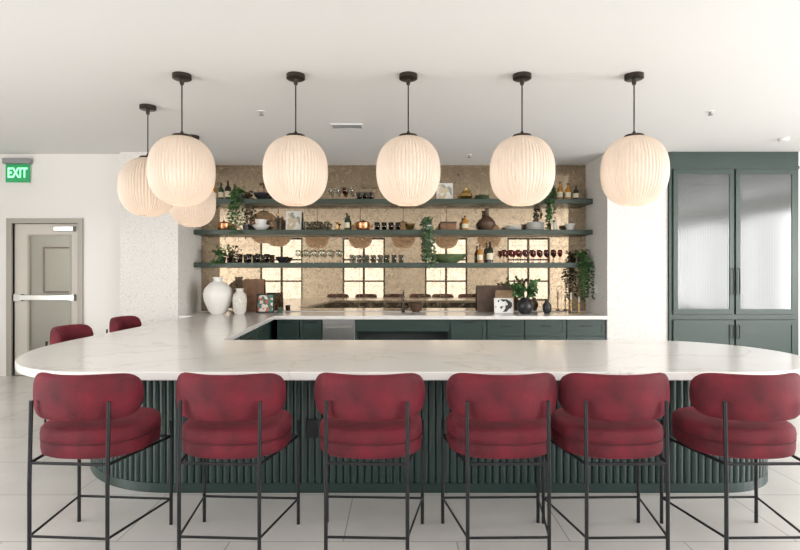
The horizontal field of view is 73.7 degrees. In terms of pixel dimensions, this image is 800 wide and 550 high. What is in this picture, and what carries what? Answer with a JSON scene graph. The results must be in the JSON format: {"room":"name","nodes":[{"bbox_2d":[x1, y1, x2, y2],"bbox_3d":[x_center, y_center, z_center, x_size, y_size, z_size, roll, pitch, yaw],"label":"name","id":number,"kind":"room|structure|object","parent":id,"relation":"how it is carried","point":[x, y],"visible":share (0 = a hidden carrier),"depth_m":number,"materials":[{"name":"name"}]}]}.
{"room":"bar","nodes":[
{"label":"bar","id":0,"kind":"room"},
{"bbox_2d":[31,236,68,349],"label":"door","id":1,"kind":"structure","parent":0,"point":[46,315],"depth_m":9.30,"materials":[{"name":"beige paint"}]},
{"bbox_2d":[43,247,68,292],"bbox_3d":[-5.950,-0.090,9.279,0.500,0.800,0.038,0,0,0],"label":"panel","id":2,"kind":"object","parent":1,"relation":"attached to","point":[55,259],"visible":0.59,"depth_m":9.27,"materials":[{"name":"beige glass"}]},
{"bbox_2d":[0,154,119,375],"bbox_3d":[-5.675,-0.140,7.510,3.650,3.100,0.120,0,0,0],"label":"wall","id":3,"kind":"structure","parent":0,"point":[84,186],"depth_m":7.45,"materials":[{"name":"white paint"}]},
{"bbox_2d":[2,158,31,181],"bbox_3d":[-5.320,-1.455,7.414,0.380,0.330,0.068,0,0,0],"label":"exit sign","id":4,"kind":"object","parent":3,"relation":"attached to","point":[17,169],"visible":1,"depth_m":7.42,"materials":[{"name":"green plastic"}]},
{"bbox_2d":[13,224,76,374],"bbox_3d":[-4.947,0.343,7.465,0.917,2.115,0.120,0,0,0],"label":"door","id":5,"kind":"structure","parent":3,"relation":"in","point":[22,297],"depth_m":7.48,"materials":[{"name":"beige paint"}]},
{"bbox_2d":[6,218,83,375],"bbox_3d":[-4.950,0.310,7.495,1.060,2.200,0.150,0,0,0],"label":"trim","id":6,"kind":"structure","parent":3,"relation":"attached to","point":[10,272],"depth_m":7.42,"materials":[{"name":"beige paint"}]},
{"bbox_2d":[120,152,200,325],"bbox_3d":[-3.450,-0.140,7.820,0.800,3.100,0.980,0,0,0],"label":"column","id":7,"kind":"structure","parent":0,"point":[160,281],"depth_m":7.33,"materials":[{"name":"paint"}]},
{"bbox_2d":[201,311,585,311],"bbox_3d":[-0.100,-0.140,8.250,5.900,3.100,0.120,0,0,0],"label":"wall","id":8,"kind":"structure","parent":0,"point":[201,311],"depth_m":8.19,"materials":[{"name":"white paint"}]},
{"bbox_2d":[201,165,585,310],"bbox_3d":[-0.100,-0.568,8.184,5.890,2.235,0.011,0,0,0],"label":"mirror panel","id":9,"kind":"object","parent":8,"relation":"attached to","point":[294,289],"visible":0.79,"depth_m":8.18,"materials":[{"name":"beige mirror"}]},
{"bbox_2d":[194,230,592,235],"bbox_3d":[-0.100,-0.634,8.023,5.890,0.070,0.306,0,0,0],"label":"wall shelf","id":10,"kind":"object","parent":8,"relation":"attached to","point":[196,232],"visible":1,"depth_m":7.87,"materials":[{"name":"green wood"}]},
{"bbox_2d":[215,220,231,229],"bbox_3d":[-2.647,-0.745,8.020,0.260,0.150,0.184,0,0,0],"label":"cooking pot","id":11,"kind":"object","parent":10,"relation":"on","point":[223,225],"visible":0.8,"depth_m":7.94,"materials":[{"name":"orange metal"}]},
{"bbox_2d":[243,224,248,229],"bbox_3d":[-2.316,-0.715,8.020,0.100,0.090,0.100,0,0,0],"label":"mug","id":12,"kind":"object","parent":10,"relation":"on","point":[245,226],"visible":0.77,"depth_m":7.98,"materials":[{"name":"black ceramic"}]},
{"bbox_2d":[252,224,269,229],"bbox_3d":[-2.090,-0.710,8.020,0.260,0.080,0.260,0,0,0],"label":"bowl","id":13,"kind":"object","parent":10,"relation":"on","point":[256,226],"visible":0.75,"depth_m":7.94,"materials":[{"name":"white ceramic"}]},
{"bbox_2d":[255,219,266,224],"bbox_3d":[-2.090,-0.757,8.020,0.180,0.150,0.180,0,0,0],"label":"bowl","id":14,"kind":"object","parent":13,"relation":"in","point":[258,221],"visible":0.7,"depth_m":7.95,"materials":[{"name":"white ceramic"}]},
{"bbox_2d":[275,214,280,229],"bbox_3d":[-1.835,-0.790,8.020,0.100,0.240,0.100,0,0,0],"label":"bottle","id":15,"kind":"object","parent":10,"relation":"on","point":[277,221],"visible":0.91,"depth_m":7.98,"materials":[{"name":"clear glass"}]},
{"bbox_2d":[286,211,301,229],"bbox_3d":[-1.609,-0.817,8.081,0.230,0.300,0.062,0,0,0],"label":"framed picture","id":16,"kind":"object","parent":10,"relation":"on","point":[293,218],"visible":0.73,"depth_m":8.08,"materials":[{"name":"white paper"}]},
{"bbox_2d":[287,213,299,228],"bbox_3d":[-1.609,-0.817,8.084,0.194,0.264,0.014,0,-8,0],"label":"print","id":17,"kind":"object","parent":16,"relation":"attached to","point":[293,219],"depth_m":8.08},
{"bbox_2d":[344,213,349,229],"bbox_3d":[-0.797,-0.800,8.020,0.080,0.260,0.080,0,0,0],"label":"bottle","id":18,"kind":"object","parent":10,"relation":"on","point":[346,221],"visible":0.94,"depth_m":7.99,"materials":[{"name":"green glass"}]},
{"bbox_2d":[354,220,371,229],"bbox_3d":[-0.556,-0.750,8.020,0.280,0.160,0.204,0,0,0],"label":"cooking pot","id":19,"kind":"object","parent":10,"relation":"on","point":[361,225],"visible":0.92,"depth_m":7.94,"materials":[{"name":"orange metal"}]},
{"bbox_2d":[374,222,379,229],"bbox_3d":[-0.346,-0.730,8.020,0.080,0.120,0.080,0,0,0],"label":"tumbler","id":20,"kind":"object","parent":10,"relation":"on","point":[376,224],"visible":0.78,"depth_m":7.99,"materials":[{"name":"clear glass"}]},
{"bbox_2d":[381,222,386,229],"bbox_3d":[-0.241,-0.730,8.020,0.080,0.120,0.080,0,0,0],"label":"tumbler","id":21,"kind":"object","parent":10,"relation":"on","point":[383,224],"visible":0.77,"depth_m":7.99,"materials":[{"name":"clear glass"}]},
{"bbox_2d":[388,222,393,229],"bbox_3d":[-0.135,-0.730,8.020,0.080,0.120,0.080,0,0,0],"label":"tumbler","id":22,"kind":"object","parent":10,"relation":"on","point":[390,224],"visible":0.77,"depth_m":7.99,"materials":[{"name":"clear glass"}]},
{"bbox_2d":[395,222,400,229],"bbox_3d":[-0.030,-0.730,8.020,0.080,0.120,0.080,0,0,0],"label":"tumbler","id":23,"kind":"object","parent":10,"relation":"on","point":[397,224],"visible":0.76,"depth_m":7.99,"materials":[{"name":"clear glass"}]},
{"bbox_2d":[405,223,414,229],"bbox_3d":[0.150,-0.720,8.020,0.160,0.100,0.160,0,0,0],"label":"bowl","id":24,"kind":"object","parent":10,"relation":"on","point":[409,226],"visible":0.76,"depth_m":7.97,"materials":[{"name":"gold metal"}]},
{"bbox_2d":[421,216,436,267],"bbox_3d":[0.427,-0.494,7.907,0.246,0.785,0.296,0,0,0],"label":"potted plant","id":25,"kind":"object","parent":10,"relation":"on","point":[427,224],"visible":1,"depth_m":7.80,"materials":[{"name":"green plant"}]},
{"bbox_2d":[439,222,456,229],"bbox_3d":[0.722,-0.733,8.020,0.246,0.125,0.166,0,0,0],"label":"wooden box","id":26,"kind":"object","parent":10,"relation":"on","point":[443,225],"visible":0.85,"depth_m":7.94,"materials":[{"name":"brown wood"}]},
{"bbox_2d":[462,216,467,229],"bbox_3d":[0.978,-0.780,8.020,0.102,0.220,0.102,0,0,0],"label":"bottle","id":27,"kind":"object","parent":10,"relation":"on","point":[464,222],"visible":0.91,"depth_m":7.98,"materials":[{"name":"orange glass"}]},
{"bbox_2d":[479,208,494,229],"bbox_3d":[1.308,-0.835,8.020,0.250,0.330,0.250,0,0,0],"label":"vase","id":28,"kind":"object","parent":10,"relation":"on","point":[486,223],"visible":0.88,"depth_m":7.94,"materials":[{"name":"brown ceramic"}]},
{"bbox_2d":[553,217,556,229],"bbox_3d":[2.331,-0.770,8.020,0.060,0.200,0.060,0,0,0],"label":"bottle","id":29,"kind":"object","parent":10,"relation":"on","point":[555,223],"visible":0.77,"depth_m":8.00,"materials":[{"name":"white ceramic"}]},
{"bbox_2d":[565,223,574,229],"bbox_3d":[2.557,-0.720,8.020,0.150,0.100,0.150,0,0,0],"label":"mug","id":30,"kind":"object","parent":10,"relation":"on","point":[569,226],"visible":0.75,"depth_m":7.97,"materials":[{"name":"white ceramic"}]},
{"bbox_2d":[194,263,592,267],"bbox_3d":[-0.100,-0.147,8.023,5.890,0.070,0.306,0,0,0],"label":"wall shelf","id":31,"kind":"object","parent":8,"relation":"attached to","point":[197,265],"visible":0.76,"depth_m":7.87,"materials":[{"name":"green wood"}]},
{"bbox_2d":[209,244,232,266],"bbox_3d":[-2.650,-0.296,7.911,0.333,0.346,0.288,0,0,0],"label":"potted plant","id":32,"kind":"object","parent":31,"relation":"on","point":[221,259],"visible":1,"depth_m":7.90,"materials":[{"name":"green plant"}]},
{"bbox_2d":[237,254,242,262],"bbox_3d":[-2.406,-0.249,8.020,0.088,0.132,0.088,0,0,0],"label":"tumbler","id":33,"kind":"object","parent":31,"relation":"on","point":[239,256],"visible":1,"depth_m":7.99,"materials":[{"name":"clear glass"}]},
{"bbox_2d":[246,254,251,262],"bbox_3d":[-2.271,-0.249,8.020,0.088,0.132,0.088,0,0,0],"label":"tumbler","id":34,"kind":"object","parent":31,"relation":"on","point":[248,256],"visible":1,"depth_m":7.99,"materials":[{"name":"clear glass"}]},
{"bbox_2d":[255,254,260,262],"bbox_3d":[-2.135,-0.249,8.020,0.088,0.132,0.088,0,0,0],"label":"tumbler","id":35,"kind":"object","parent":31,"relation":"on","point":[257,256],"visible":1,"depth_m":7.99,"materials":[{"name":"clear glass"}]},
{"bbox_2d":[264,254,269,262],"bbox_3d":[-2.000,-0.249,8.020,0.088,0.132,0.088,0,0,0],"label":"tumbler","id":36,"kind":"object","parent":31,"relation":"on","point":[266,256],"visible":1,"depth_m":7.99,"materials":[{"name":"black glass"}]},
{"bbox_2d":[275,257,288,262],"bbox_3d":[-1.774,-0.228,8.020,0.200,0.090,0.200,0,0,0],"label":"bowl","id":37,"kind":"object","parent":31,"relation":"on","point":[279,259],"visible":1,"depth_m":7.96,"materials":[{"name":"black ceramic"}]},
{"bbox_2d":[431,254,466,262],"bbox_3d":[0.737,-0.248,8.010,0.560,0.130,0.280,0,0,0],"label":"dish","id":38,"kind":"object","parent":31,"relation":"on","point":[443,258],"visible":0.97,"depth_m":7.92,"materials":[{"name":"green ceramic"}]},
{"bbox_2d":[477,245,482,262],"bbox_3d":[1.203,-0.318,8.020,0.083,0.270,0.083,0,0,0],"label":"bottle","id":39,"kind":"object","parent":31,"relation":"on","point":[479,253],"visible":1,"depth_m":7.99,"materials":[{"name":"orange glass"}]},
{"bbox_2d":[487,241,492,262],"bbox_3d":[1.353,-0.343,8.020,0.098,0.320,0.098,0,0,0],"label":"bottle","id":40,"kind":"object","parent":31,"relation":"on","point":[490,249],"visible":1,"depth_m":7.98,"materials":[{"name":"black glass"}]},
{"bbox_2d":[522,250,527,262],"bbox_3d":[1.880,-0.281,8.020,0.076,0.195,0.076,0,0,0],"label":"wine glass","id":41,"kind":"object","parent":31,"relation":"on","point":[524,252],"visible":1,"depth_m":8.00,"materials":[{"name":"red glass"}]},
{"bbox_2d":[529,250,534,262],"bbox_3d":[1.985,-0.281,8.020,0.076,0.195,0.076,0,0,0],"label":"wine glass","id":42,"kind":"object","parent":31,"relation":"on","point":[531,252],"visible":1,"depth_m":8.00,"materials":[{"name":"red glass"}]},
{"bbox_2d":[536,250,541,262],"bbox_3d":[2.090,-0.281,8.020,0.076,0.195,0.076,0,0,0],"label":"wine glass","id":43,"kind":"object","parent":31,"relation":"on","point":[538,252],"visible":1,"depth_m":8.00,"materials":[{"name":"red glass"}]},
{"bbox_2d":[543,250,548,262],"bbox_3d":[2.196,-0.281,8.020,0.076,0.195,0.076,0,0,0],"label":"wine glass","id":44,"kind":"object","parent":31,"relation":"on","point":[545,252],"visible":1,"depth_m":8.00,"materials":[{"name":"red glass"}]},
{"bbox_2d":[550,250,555,262],"bbox_3d":[2.301,-0.281,8.020,0.076,0.195,0.076,0,0,0],"label":"wine glass","id":45,"kind":"object","parent":31,"relation":"on","point":[552,252],"visible":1,"depth_m":8.00,"materials":[{"name":"red glass"}]},
{"bbox_2d":[557,250,562,262],"bbox_3d":[2.406,-0.281,8.020,0.076,0.195,0.076,0,0,0],"label":"wine glass","id":46,"kind":"object","parent":31,"relation":"on","point":[559,252],"visible":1,"depth_m":8.00,"materials":[{"name":"red glass"}]},
{"bbox_2d":[575,249,594,301],"bbox_3d":[2.689,-0.004,7.872,0.258,0.808,0.323,0,0,-26],"label":"potted plant","id":47,"kind":"object","parent":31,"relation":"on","point":[580,259],"visible":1,"depth_m":7.81,"materials":[{"name":"green plant"}]},
{"bbox_2d":[216,199,592,205],"bbox_3d":[-0.100,-1.090,8.023,5.890,0.070,0.306,0,0,0],"label":"wall shelf","id":48,"kind":"object","parent":8,"relation":"attached to","point":[219,202],"visible":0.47,"depth_m":7.87,"materials":[{"name":"green wood"}]},
{"bbox_2d":[218,183,223,198],"bbox_3d":[-2.692,-1.256,8.020,0.080,0.260,0.080,0,0,0],"label":"bottle","id":49,"kind":"object","parent":48,"relation":"on","point":[220,190],"visible":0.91,"depth_m":7.99,"materials":[{"name":"green glass"}]},
{"bbox_2d":[225,181,230,198],"bbox_3d":[-2.587,-1.271,8.020,0.089,0.290,0.089,0,0,0],"label":"bottle","id":50,"kind":"object","parent":48,"relation":"on","point":[227,188],"visible":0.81,"depth_m":7.99,"materials":[{"name":"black glass"}]},
{"bbox_2d":[226,186,244,235],"bbox_3d":[-2.407,-0.952,7.903,0.252,0.763,0.303,0,0,0],"label":"potted plant","id":51,"kind":"object","parent":48,"relation":"on","point":[236,195],"visible":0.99,"depth_m":7.81,"materials":[{"name":"green plant"}]},
{"bbox_2d":[253,192,269,198],"bbox_3d":[-2.075,-1.176,8.020,0.260,0.100,0.260,0,0,0],"label":"bowl","id":52,"kind":"object","parent":48,"relation":"on","point":[259,195],"visible":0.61,"depth_m":7.94,"materials":[{"name":"black ceramic"}]},
{"bbox_2d":[356,192,361,198],"bbox_3d":[-0.617,-1.186,8.020,0.080,0.120,0.080,0,0,0],"label":"tumbler","id":53,"kind":"object","parent":48,"relation":"on","point":[358,194],"visible":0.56,"depth_m":7.99,"materials":[{"name":"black glass"}]},
{"bbox_2d":[362,192,367,198],"bbox_3d":[-0.526,-1.186,8.020,0.080,0.120,0.080,0,0,0],"label":"tumbler","id":54,"kind":"object","parent":48,"relation":"on","point":[364,194],"visible":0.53,"depth_m":7.99,"materials":[{"name":"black glass"}]},
{"bbox_2d":[368,192,373,198],"bbox_3d":[-0.436,-1.186,8.020,0.080,0.120,0.080,0,0,0],"label":"tumbler","id":55,"kind":"object","parent":48,"relation":"on","point":[370,194],"visible":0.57,"depth_m":7.99,"materials":[{"name":"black glass"}]},
{"bbox_2d":[436,183,452,198],"bbox_3d":[0.677,-1.258,8.079,0.250,0.270,0.057,0,0,0],"label":"framed picture","id":56,"kind":"object","parent":48,"relation":"on","point":[444,190],"visible":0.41,"depth_m":8.07,"materials":[{"name":"white paper"}]},
{"bbox_2d":[459,188,472,198],"bbox_3d":[0.993,-1.221,8.020,0.200,0.190,0.200,0,0,0],"label":"jar","id":57,"kind":"object","parent":48,"relation":"on","point":[465,194],"visible":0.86,"depth_m":7.95,"materials":[{"name":"gold metal"}]},
{"bbox_2d":[545,187,556,229],"bbox_3d":[2.233,-0.993,7.901,0.190,0.663,0.306,0,0,10],"label":"potted plant","id":58,"kind":"object","parent":48,"relation":"on","point":[550,196],"visible":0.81,"depth_m":7.81,"materials":[{"name":"green plant"}]},
{"bbox_2d":[557,182,562,198],"bbox_3d":[2.406,-1.261,8.020,0.083,0.270,0.083,0,0,0],"label":"bottle","id":59,"kind":"object","parent":48,"relation":"on","point":[560,189],"visible":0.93,"depth_m":7.99,"materials":[{"name":"orange glass"}]},
{"bbox_2d":[565,183,570,198],"bbox_3d":[2.526,-1.251,8.020,0.092,0.250,0.092,0,0,0],"label":"bottle","id":60,"kind":"object","parent":48,"relation":"on","point":[567,190],"visible":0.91,"depth_m":7.99,"materials":[{"name":"orange glass"}]},
{"bbox_2d":[573,185,578,198],"bbox_3d":[2.647,-1.236,8.020,0.082,0.220,0.082,0,0,0],"label":"bottle","id":61,"kind":"object","parent":48,"relation":"on","point":[575,192],"visible":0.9,"depth_m":7.99,"materials":[{"name":"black glass"}]},
{"bbox_2d":[0,0,799,164],"bbox_3d":[0.250,-1.740,2.420,15.500,0.100,11.840,0,0,0],"label":"ceiling","id":62,"kind":"structure","parent":0,"point":[75,75],"depth_m":4.45,"materials":[{"name":"white paint"}]},
{"bbox_2d":[117,104,172,216],"bbox_3d":[-2.520,-1.140,5.330,0.540,1.098,0.540,0,0,0],"label":"pendant lamp","id":63,"kind":"object","parent":62,"relation":"hanging from","point":[135,194],"visible":0.66,"depth_m":5.12,"materials":[{"name":"beige"}]},
{"bbox_2d":[147,71,215,205],"bbox_3d":[-1.840,-1.140,4.500,0.540,1.098,0.540,0,0,0],"label":"pendant lamp","id":64,"kind":"object","parent":62,"relation":"hanging from","point":[181,169],"visible":1,"depth_m":4.32,"materials":[{"name":"fabric"}]},
{"bbox_2d":[169,134,215,226],"bbox_3d":[-2.520,-1.140,6.480,0.540,1.098,0.540,0,0,0],"label":"pendant lamp","id":65,"kind":"object","parent":62,"relation":"hanging from","point":[201,214],"visible":0.56,"depth_m":6.33,"materials":[{"name":"beige"}]},
{"bbox_2d":[263,71,327,205],"bbox_3d":[-0.880,-1.140,4.500,0.540,1.098,0.540,0,0,0],"label":"pendant lamp","id":66,"kind":"object","parent":62,"relation":"hanging from","point":[295,166],"visible":1,"depth_m":4.31,"materials":[{"name":"beige"}]},
{"bbox_2d":[330,124,363,128],"bbox_3d":[-0.600,-1.683,6.050,0.360,0.011,0.200,0,0,0],"label":"ceiling vent","id":67,"kind":"object","parent":62,"relation":"in","point":[333,126],"visible":1,"depth_m":6.03,"materials":[{"name":"white plastic"}]},
{"bbox_2d":[376,71,439,205],"bbox_3d":[0.070,-1.140,4.500,0.540,1.098,0.540,0,0,0],"label":"pendant lamp","id":68,"kind":"object","parent":62,"relation":"hanging from","point":[408,164],"visible":1,"depth_m":4.31,"materials":[{"name":"beige"}]},
{"bbox_2d":[490,71,554,205],"bbox_3d":[1.030,-1.140,4.500,0.540,1.098,0.540,0,0,0],"label":"pendant lamp","id":69,"kind":"object","parent":62,"relation":"hanging from","point":[522,166],"visible":1,"depth_m":4.31,"materials":[{"name":"beige"}]},
{"bbox_2d":[600,71,669,205],"bbox_3d":[1.975,-1.140,4.500,0.540,1.098,0.540,0,0,0],"label":"pendant lamp","id":70,"kind":"object","parent":62,"relation":"hanging from","point":[635,168],"visible":1,"depth_m":4.32,"materials":[{"name":"beige"}]},
{"bbox_2d":[778,137,789,141],"bbox_3d":[4.750,-1.671,6.600,0.120,0.035,0.120,0,0,0],"label":"smoke detector","id":71,"kind":"object","parent":62,"relation":"attached to","point":[785,139],"visible":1,"depth_m":6.56,"materials":[{"name":"white plastic"}]},
{"bbox_2d":[0,375,799,549],"bbox_3d":[0.250,1.460,2.420,15.500,0.100,11.840,0,0,0],"label":"floor","id":72,"kind":"structure","parent":0,"point":[54,487],"depth_m":3.13,"materials":[{"name":"tile"}]},
{"bbox_2d":[44,324,93,422],"bbox_3d":[-3.012,0.948,5.099,0.544,0.925,0.571,0,0,-2],"label":"bar stool","id":73,"kind":"object","parent":72,"relation":"on","point":[63,333],"visible":0.3,"depth_m":5.16,"materials":[{"name":"red fabric"}]},
{"bbox_2d":[27,372,172,549],"bbox_3d":[-1.581,0.948,2.818,0.571,0.925,0.544,0,0,4],"label":"bar stool","id":74,"kind":"object","parent":72,"relation":"on","point":[97,416],"visible":1,"depth_m":2.60,"materials":[{"name":"red fabric"}]},
{"bbox_2d":[106,316,141,332],"bbox_3d":[-3.062,0.948,6.199,0.544,0.925,0.571,0,0,-2],"label":"bar stool","id":75,"kind":"object","parent":72,"relation":"on","point":[118,323],"visible":0.2,"depth_m":6.26,"materials":[{"name":"red fabric"}]},
{"bbox_2d":[176,372,299,549],"bbox_3d":[-0.858,0.948,2.818,0.571,0.925,0.544,0,0,3],"label":"bar stool","id":76,"kind":"object","parent":72,"relation":"on","point":[243,416],"visible":1,"depth_m":2.60,"materials":[{"name":"red fabric"}]},
{"bbox_2d":[277,320,299,339],"bbox_3d":[-1.545,1.011,7.657,0.304,0.798,0.645,0,0,0],"label":"base cabinet","id":77,"kind":"object","parent":72,"relation":"on","point":[286,329],"visible":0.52,"depth_m":7.37,"materials":[{"name":"green wood"}]},
{"bbox_2d":[300,320,322,339],"bbox_3d":[-1.233,1.011,7.657,0.308,0.798,0.645,0,0,0],"label":"base cabinet","id":78,"kind":"object","parent":72,"relation":"on","point":[309,329],"visible":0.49,"depth_m":7.37,"materials":[{"name":"green wood"}]},
{"bbox_2d":[323,320,354,339],"bbox_3d":[-0.847,1.012,7.636,0.450,0.797,0.648,0,0,0],"label":"dishwasher","id":79,"kind":"object","parent":72,"relation":"on","point":[332,329],"visible":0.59,"depth_m":7.36,"materials":[{"name":"grey metal"}]},
{"bbox_2d":[314,372,424,549],"bbox_3d":[-0.153,0.948,2.818,0.571,0.925,0.544,0,0,2],"label":"bar stool","id":80,"kind":"object","parent":72,"relation":"on","point":[366,416],"visible":1,"depth_m":2.60,"materials":[{"name":"red fabric"}]},
{"bbox_2d":[355,320,449,339],"bbox_3d":[0.035,1.011,7.532,1.304,0.798,0.335,0,0,0],"label":"base cabinet","id":81,"kind":"object","parent":72,"relation":"on","point":[364,329],"visible":0.39,"depth_m":7.37,"materials":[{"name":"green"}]},
{"bbox_2d":[90,320,767,492],"bbox_3d":[0.085,1.010,5.801,5.093,0.798,4.739,0,0,0],"label":"bar counter","id":82,"kind":"object","parent":72,"relation":"on","point":[147,470],"depth_m":3.45,"materials":[{"name":"green paint"}]},
{"bbox_2d":[307,419,317,437],"bbox_3d":[-0.565,0.990,3.440,0.070,0.120,0.012,0,0,0],"label":"outlet plate","id":83,"kind":"object","parent":82,"relation":"attached to","point":[312,424],"depth_m":3.43,"materials":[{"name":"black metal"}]},
{"bbox_2d":[15,312,799,379],"bbox_3d":[-0.100,0.585,5.628,5.890,0.050,5.097,0,0,0],"label":"countertop","id":84,"kind":"structure","parent":82,"relation":"on","point":[198,342],"depth_m":3.76,"materials":[{"name":"white stone"}]},
{"bbox_2d":[203,277,232,313],"bbox_3d":[-2.620,0.295,7.680,0.410,0.530,0.410,0,0,0],"label":"vase","id":85,"kind":"object","parent":84,"relation":"on","point":[217,295],"visible":1,"depth_m":7.55,"materials":[{"name":"white ceramic"}]},
{"bbox_2d":[232,288,246,314],"bbox_3d":[-2.290,0.375,7.620,0.200,0.370,0.200,0,0,0],"label":"vase","id":86,"kind":"object","parent":84,"relation":"on","point":[239,300],"visible":0.98,"depth_m":7.55,"materials":[{"name":"ceramic"}]},
{"bbox_2d":[243,279,263,311],"bbox_3d":[-2.234,0.309,8.111,0.320,0.498,0.103,0,0,0],"label":"cutting board","id":87,"kind":"object","parent":84,"relation":"on","point":[252,287],"visible":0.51,"depth_m":8.11,"materials":[{"name":"brown wood"}]},
{"bbox_2d":[256,294,274,312],"bbox_3d":[-1.987,0.419,7.879,0.260,0.280,0.059,0,0,0],"label":"framed picture","id":88,"kind":"object","parent":84,"relation":"on","point":[265,302],"visible":1,"depth_m":7.88,"materials":[{"name":"multicoloured paper"}]},
{"bbox_2d":[277,307,282,312],"bbox_3d":[-1.778,0.520,7.900,0.080,0.080,0.080,0,0,0],"label":"tealight holder","id":89,"kind":"object","parent":84,"relation":"on","point":[279,309],"visible":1,"depth_m":7.88,"materials":[{"name":"green glass"}]},
{"bbox_2d":[382,313,424,314],"bbox_3d":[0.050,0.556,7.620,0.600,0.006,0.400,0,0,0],"label":"sink basin","id":90,"kind":"object","parent":84,"relation":"in","point":[383,313],"visible":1,"depth_m":7.53,"materials":[{"name":"silver metal"}]},
{"bbox_2d":[401,291,408,312],"bbox_3d":[0.052,0.400,7.901,0.107,0.321,0.180,0,0,29],"label":"faucet","id":91,"kind":"object","parent":84,"relation":"on","point":[403,309],"visible":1,"depth_m":7.94,"materials":[{"name":"black metal"}]},
{"bbox_2d":[408,303,423,311],"bbox_3d":[0.240,0.495,8.030,0.240,0.130,0.240,0,0,0],"label":"bowl","id":92,"kind":"object","parent":84,"relation":"on","point":[415,307],"visible":0.98,"depth_m":7.96,"materials":[{"name":"brown wood"}]},
{"bbox_2d":[477,285,512,311],"bbox_3d":[1.449,0.359,8.104,0.560,0.399,0.087,0,0,0],"label":"cutting board","id":93,"kind":"object","parent":84,"relation":"on","point":[485,293],"visible":0.55,"depth_m":8.10,"materials":[{"name":"brown wood"}]},
{"bbox_2d":[494,298,513,312],"bbox_3d":[1.521,0.449,7.825,0.280,0.221,0.050,0,0,0],"label":"framed picture","id":94,"kind":"object","parent":84,"relation":"on","point":[501,305],"visible":1,"depth_m":7.82,"materials":[{"name":"white paper"}]},
{"bbox_2d":[495,290,513,309],"bbox_3d":[1.569,0.394,7.998,0.280,0.330,0.076,0,0,0],"label":"cutting board","id":95,"kind":"object","parent":84,"relation":"on","point":[498,293],"visible":0.48,"depth_m":8.00,"materials":[{"name":"brown wood"}]},
{"bbox_2d":[506,276,539,313],"bbox_3d":[1.780,0.284,7.764,0.543,0.551,0.354,0,0,-18],"label":"potted plant","id":96,"kind":"object","parent":84,"relation":"on","point":[524,305],"visible":1,"depth_m":7.69,"materials":[{"name":"green plant"}]},
{"bbox_2d":[542,300,551,312],"bbox_3d":[2.150,0.460,7.800,0.130,0.200,0.130,0,0,0],"label":"vase","id":97,"kind":"object","parent":84,"relation":"on","point":[546,307],"visible":1,"depth_m":7.76,"materials":[{"name":"black ceramic"}]},
{"bbox_2d":[568,293,573,312],"bbox_3d":[2.517,0.410,7.850,0.080,0.300,0.080,0,0,0],"label":"candle holder","id":98,"kind":"object","parent":84,"relation":"on","point":[570,293],"visible":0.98,"depth_m":7.84,"materials":[{"name":"gold metal"}]},
{"bbox_2d":[576,297,581,312],"bbox_3d":[2.635,0.440,7.850,0.080,0.240,0.080,0,0,0],"label":"candle holder","id":99,"kind":"object","parent":84,"relation":"on","point":[578,297],"visible":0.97,"depth_m":7.84,"materials":[{"name":"gold metal"}]},
{"bbox_2d":[450,320,486,339],"bbox_3d":[0.945,1.011,7.657,0.504,0.798,0.645,0,0,0],"label":"base cabinet","id":100,"kind":"object","parent":72,"relation":"on","point":[459,329],"visible":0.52,"depth_m":7.37,"materials":[{"name":"green wood"}]},
{"bbox_2d":[441,372,556,549],"bbox_3d":[0.518,0.948,2.818,0.571,0.925,0.544,0,0,-1],"label":"bar stool","id":101,"kind":"object","parent":72,"relation":"on","point":[490,416],"visible":1,"depth_m":2.60,"materials":[{"name":"red fabric"}]},
{"bbox_2d":[487,320,523,339],"bbox_3d":[1.460,1.011,7.657,0.514,0.798,0.645,0,0,0],"label":"base cabinet","id":102,"kind":"object","parent":72,"relation":"on","point":[496,329],"visible":0.37,"depth_m":7.36,"materials":[{"name":"green wood"}]},
{"bbox_2d":[524,320,565,339],"bbox_3d":[2.010,1.011,7.657,0.574,0.798,0.645,0,0,0],"label":"base cabinet","id":103,"kind":"object","parent":72,"relation":"on","point":[533,329],"visible":0.39,"depth_m":7.36,"materials":[{"name":"green wood"}]},
{"bbox_2d":[566,320,604,339],"bbox_3d":[2.570,1.011,7.657,0.534,0.798,0.645,0,0,0],"label":"base cabinet","id":104,"kind":"object","parent":72,"relation":"on","point":[575,329],"visible":0.4,"depth_m":7.36,"materials":[{"name":"green wood"}]},
{"bbox_2d":[542,372,669,549],"bbox_3d":[1.090,0.948,2.818,0.571,0.925,0.544,0,0,-1],"label":"bar stool","id":105,"kind":"object","parent":72,"relation":"on","point":[602,416],"visible":0.99,"depth_m":2.60,"materials":[{"name":"red fabric"}]},
{"bbox_2d":[660,372,799,549],"bbox_3d":[1.762,0.948,2.818,0.571,0.925,0.544,0,0,-1],"label":"bar stool","id":106,"kind":"object","parent":72,"relation":"on","point":[739,416],"visible":1,"depth_m":2.60,"materials":[{"name":"red fabric"}]},
{"bbox_2d":[668,152,799,354],"bbox_3d":[4.570,-0.139,7.684,1.776,3.097,0.891,0,0,0],"label":"tall cabinet","id":107,"kind":"object","parent":72,"relation":"on","point":[733,217],"visible":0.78,"depth_m":7.29,"materials":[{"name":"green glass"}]},
{"bbox_2d":[586,152,667,340],"bbox_3d":[3.265,-0.140,7.820,0.830,3.100,0.980,0,0,0],"label":"wall","id":108,"kind":"structure","parent":0,"point":[627,247],"depth_m":7.33,"materials":[{"name":"paint"}]},
{"bbox_2d":[799,152,799,355],"bbox_3d":[5.840,-0.140,7.820,4.320,3.100,0.980,0,0,0],"label":"wall","id":109,"kind":"structure","parent":0,"point":[799,152],"depth_m":7.33,"materials":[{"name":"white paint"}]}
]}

